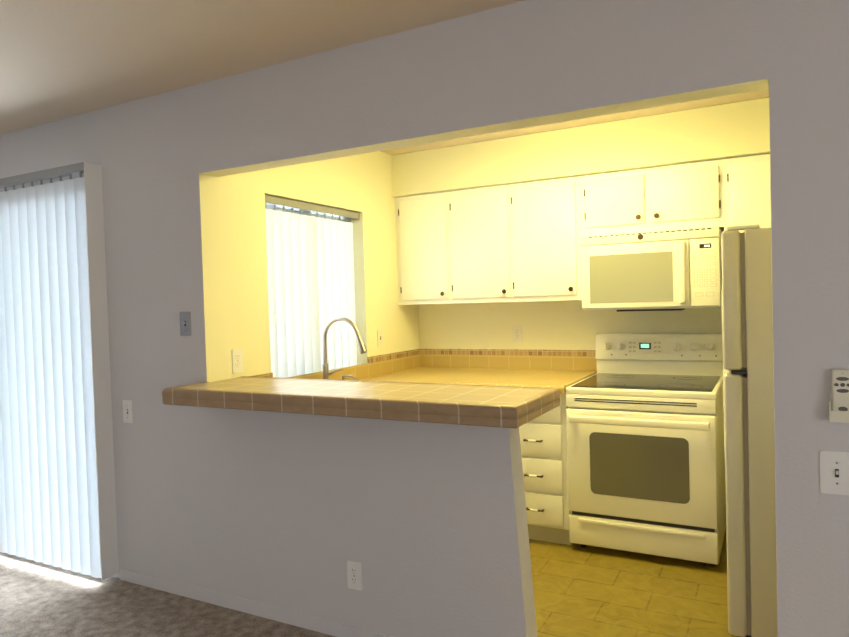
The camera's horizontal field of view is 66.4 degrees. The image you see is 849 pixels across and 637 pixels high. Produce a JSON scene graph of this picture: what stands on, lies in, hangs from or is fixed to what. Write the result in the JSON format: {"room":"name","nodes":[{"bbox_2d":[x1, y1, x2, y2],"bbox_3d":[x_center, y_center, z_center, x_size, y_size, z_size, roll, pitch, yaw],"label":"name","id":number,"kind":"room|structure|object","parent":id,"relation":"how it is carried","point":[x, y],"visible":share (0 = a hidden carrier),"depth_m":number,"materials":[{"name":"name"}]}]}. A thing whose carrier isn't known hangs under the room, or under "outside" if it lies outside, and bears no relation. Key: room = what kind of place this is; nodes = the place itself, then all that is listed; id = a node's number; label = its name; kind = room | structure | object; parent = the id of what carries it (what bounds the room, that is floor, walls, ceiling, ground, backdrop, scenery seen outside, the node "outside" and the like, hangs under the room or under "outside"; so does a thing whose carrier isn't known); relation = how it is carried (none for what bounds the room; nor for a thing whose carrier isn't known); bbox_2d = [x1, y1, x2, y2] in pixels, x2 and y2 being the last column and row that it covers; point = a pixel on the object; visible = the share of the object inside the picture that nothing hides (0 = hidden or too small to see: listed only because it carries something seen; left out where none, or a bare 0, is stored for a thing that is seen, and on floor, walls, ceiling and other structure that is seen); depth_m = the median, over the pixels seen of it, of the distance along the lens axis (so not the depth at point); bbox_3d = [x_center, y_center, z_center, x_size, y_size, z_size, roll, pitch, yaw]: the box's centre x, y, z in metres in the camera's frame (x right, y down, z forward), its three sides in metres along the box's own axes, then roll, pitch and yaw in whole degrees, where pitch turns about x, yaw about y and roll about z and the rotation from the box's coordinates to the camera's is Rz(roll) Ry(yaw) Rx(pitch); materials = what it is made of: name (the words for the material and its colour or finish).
{"room":"living room","nodes":[
{"label":"living room","id":0,"kind":"room"},
{"bbox_2d":[0,552,334,636],"bbox_3d":[-1.497,1.468,0.233,10.000,0.060,5.500,-1,2,28],"label":"floor carpet","id":1,"kind":"object","parent":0,"point":[39,599],"depth_m":3.02,"materials":[{"name":"grey carpet"}]},
{"bbox_2d":[217,151,419,379],"bbox_3d":[-0.575,0.094,4.056,0.150,2.440,1.990,-1,2,28],"label":"wall","id":2,"kind":"structure","parent":0,"point":[361,184],"depth_m":3.80,"materials":[{"name":"beige paint"}]},
{"bbox_2d":[232,349,242,372],"bbox_3d":[-0.928,0.210,3.223,0.007,0.115,0.070,-1,2,28],"label":"electrical outlet","id":3,"kind":"object","parent":2,"relation":"attached to","point":[237,360],"visible":1,"depth_m":3.22,"materials":[{"name":"white plastic"}]},
{"bbox_2d":[267,205,350,221],"bbox_3d":[-0.666,-0.154,3.873,0.128,1.050,0.930,-1,2,28],"label":"kitchen window","id":4,"kind":"structure","parent":2,"relation":"in","point":[322,215],"depth_m":3.87,"materials":[{"name":"silver metal"}]},
{"bbox_2d":[265,195,359,377],"bbox_3d":[-0.650,-0.162,3.859,0.044,1.025,0.940,-1,2,28],"label":"vertical blinds","id":5,"kind":"object","parent":2,"relation":"attached to","point":[311,283],"visible":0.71,"depth_m":3.78,"materials":[{"name":"white plastic"}]},
{"bbox_2d":[377,329,382,346],"bbox_3d":[-0.296,0.132,4.402,0.016,0.115,0.070,-1,2,28],"label":"light switch","id":6,"kind":"object","parent":2,"relation":"attached to","point":[379,337],"visible":1,"depth_m":4.40,"materials":[{"name":"beige plastic"}]},
{"bbox_2d":[0,0,768,155],"bbox_3d":[-1.050,-1.080,1.149,10.000,0.080,7.720,-1,2,28],"label":"ceiling","id":7,"kind":"structure","parent":0,"point":[61,59],"depth_m":2.54,"materials":[{"name":"beige paint"}]},
{"bbox_2d":[391,97,769,197],"bbox_3d":[1.191,-1.032,4.001,3.046,0.288,0.343,-1,2,28],"label":"soffit","id":8,"kind":"structure","parent":7,"relation":"attached to","point":[730,130],"depth_m":3.91,"materials":[{"name":"beige paint"}]},
{"bbox_2d":[0,0,848,636],"bbox_3d":[-0.217,0.118,2.676,10.000,2.440,0.110,-1,2,28],"label":"wall","id":9,"kind":"structure","parent":0,"point":[424,524],"depth_m":2.55,"materials":[{"name":"white paint"}]},
{"bbox_2d":[0,162,118,580],"bbox_3d":[-2.656,0.290,3.864,2.263,2.130,0.097,-1,2,28],"label":"vertical blinds","id":10,"kind":"object","parent":9,"relation":"attached to","point":[57,493],"visible":1,"depth_m":3.45,"materials":[{"name":"white plastic"}]},
{"bbox_2d":[122,400,132,422],"bbox_3d":[-1.520,0.476,3.313,0.070,0.115,0.016,-1,2,28],"label":"light switch","id":11,"kind":"object","parent":9,"relation":"attached to","point":[127,411],"visible":1,"depth_m":3.31,"materials":[{"name":"white plastic"}]},
{"bbox_2d":[179,311,190,335],"bbox_3d":[-1.145,0.025,3.095,0.070,0.115,0.016,-1,2,28],"label":"switch plate","id":12,"kind":"object","parent":9,"relation":"attached to","point":[185,323],"visible":1,"depth_m":3.10,"materials":[{"name":"grey"}]},
{"bbox_2d":[120,568,393,636],"bbox_3d":[1.290,1.284,1.916,6.460,0.058,0.120,-1,2,28],"label":"baseboard","id":13,"kind":"structure","parent":9,"relation":"attached to","point":[317,624],"depth_m":2.96,"materials":[{"name":"white paint"}]},
{"bbox_2d":[347,560,361,590],"bbox_3d":[-0.290,1.065,2.687,0.070,0.115,0.007,-1,2,28],"label":"outlet","id":14,"kind":"object","parent":9,"relation":"attached to","point":[354,574],"visible":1,"depth_m":2.68,"materials":[{"name":"white plastic"}]},
{"bbox_2d":[162,376,559,428],"bbox_3d":[-0.314,0.321,2.672,1.640,0.072,0.484,-1,2,28],"label":"countertop","id":15,"kind":"structure","parent":9,"relation":"on","point":[515,407],"depth_m":2.46,"materials":[{"name":"tile"}]},
{"bbox_2d":[820,450,848,495],"bbox_3d":[1.210,0.446,1.859,0.128,0.124,0.016,-1,2,28],"label":"light switch","id":16,"kind":"object","parent":9,"relation":"attached to","point":[834,472],"visible":1,"depth_m":1.88,"materials":[{"name":"white plastic"}]},
{"bbox_2d":[829,369,848,422],"bbox_3d":[1.192,0.220,1.850,0.066,0.150,0.031,-1,2,28],"label":"remote holder","id":17,"kind":"object","parent":9,"relation":"attached to","point":[839,403],"visible":1,"depth_m":1.84,"materials":[{"name":"beige plastic"}]},
{"bbox_2d":[418,300,721,349],"bbox_3d":[1.319,0.033,4.241,3.320,2.440,0.120,-1,2,28],"label":"wall","id":18,"kind":"structure","parent":0,"point":[562,325],"depth_m":4.45,"materials":[{"name":"beige paint"}]},
{"bbox_2d":[395,192,450,304],"bbox_3d":[0.054,-0.485,4.643,0.421,0.762,0.317,-1,2,28],"label":"upper cabinet","id":19,"kind":"object","parent":18,"relation":"attached to","point":[423,223],"depth_m":4.50,"materials":[{"name":"white paint"}]},
{"bbox_2d":[447,184,514,303],"bbox_3d":[0.436,-0.491,4.440,0.444,0.762,0.317,-1,2,28],"label":"upper cabinet","id":20,"kind":"object","parent":18,"relation":"attached to","point":[480,217],"depth_m":4.29,"materials":[{"name":"white paint"}]},
{"bbox_2d":[512,325,521,341],"bbox_3d":[0.647,0.106,4.530,0.070,0.115,0.007,-1,2,28],"label":"outlet","id":21,"kind":"object","parent":18,"relation":"attached to","point":[516,333],"visible":1,"depth_m":4.53,"materials":[{"name":"beige plastic"}]},
{"bbox_2d":[511,176,582,301],"bbox_3d":[0.832,-0.498,4.229,0.453,0.762,0.317,-1,2,28],"label":"upper cabinet","id":22,"kind":"object","parent":18,"relation":"attached to","point":[518,242],"depth_m":4.08,"materials":[{"name":"white paint"}]},
{"bbox_2d":[579,159,726,235],"bbox_3d":[1.380,-0.700,3.929,0.802,0.375,0.317,-1,2,28],"label":"upper cabinet","id":23,"kind":"object","parent":18,"relation":"attached to","point":[687,195],"depth_m":3.77,"materials":[{"name":"white paint"}]},
{"bbox_2d":[581,226,722,311],"bbox_3d":[1.363,-0.276,3.882,0.759,0.457,0.442,-1,2,28],"label":"over-the-range microwave","id":24,"kind":"object","parent":23,"relation":"attached to","point":[671,270],"visible":1,"depth_m":3.71,"materials":[{"name":"white plastic"},{"name":"painted metal"},{"name":"glass"}]},
{"bbox_2d":[722,154,770,232],"bbox_3d":[2.148,-0.519,3.527,0.926,0.762,0.317,-1,2,28],"label":"upper cabinet","id":25,"kind":"object","parent":18,"relation":"attached to","point":[748,177],"depth_m":3.54,"materials":[{"name":"white paint"}]},
{"bbox_2d":[529,530,738,636],"bbox_3d":[0.863,1.319,3.346,3.320,0.062,2.220,-1,2,28],"label":"floor","id":26,"kind":"structure","parent":0,"point":[587,591],"depth_m":3.04,"materials":[{"name":"beige tile"}]},
{"bbox_2d":[249,349,596,544],"bbox_3d":[0.101,0.778,3.724,1.332,1.049,1.986,-1,2,28],"label":"base cabinet","id":27,"kind":"object","parent":26,"relation":"on","point":[543,440],"depth_m":3.97,"materials":[{"name":"white paint"}]},
{"bbox_2d":[322,317,366,378],"bbox_3d":[-0.427,0.196,3.679,0.310,0.416,0.172,-1,2,28],"label":"faucet","id":28,"kind":"object","parent":27,"relation":"on","point":[325,365],"visible":0.9,"depth_m":3.66,"materials":[{"name":"silver metal"}]},
{"bbox_2d":[342,375,356,379],"bbox_3d":[-0.447,0.366,3.823,0.117,0.072,0.040,-1,2,28],"label":"soap dispenser","id":29,"kind":"object","parent":27,"relation":"on","point":[343,377],"visible":0.58,"depth_m":3.82,"materials":[{"name":"silver metal"}]},
{"bbox_2d":[566,333,725,565],"bbox_3d":[1.287,0.686,3.715,0.760,1.157,0.845,-1,2,28],"label":"range","id":30,"kind":"object","parent":26,"relation":"on","point":[645,443],"visible":0.92,"depth_m":3.43,"materials":[{"name":"white metal"}]},
{"bbox_2d":[721,224,777,636],"bbox_3d":[1.687,0.454,2.645,0.882,1.651,0.720,-1,2,28],"label":"refrigerator","id":31,"kind":"object","parent":26,"relation":"on","point":[747,348],"visible":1,"depth_m":2.48,"materials":[{"name":"white painted metal"},{"name":"plastic"}]}
]}

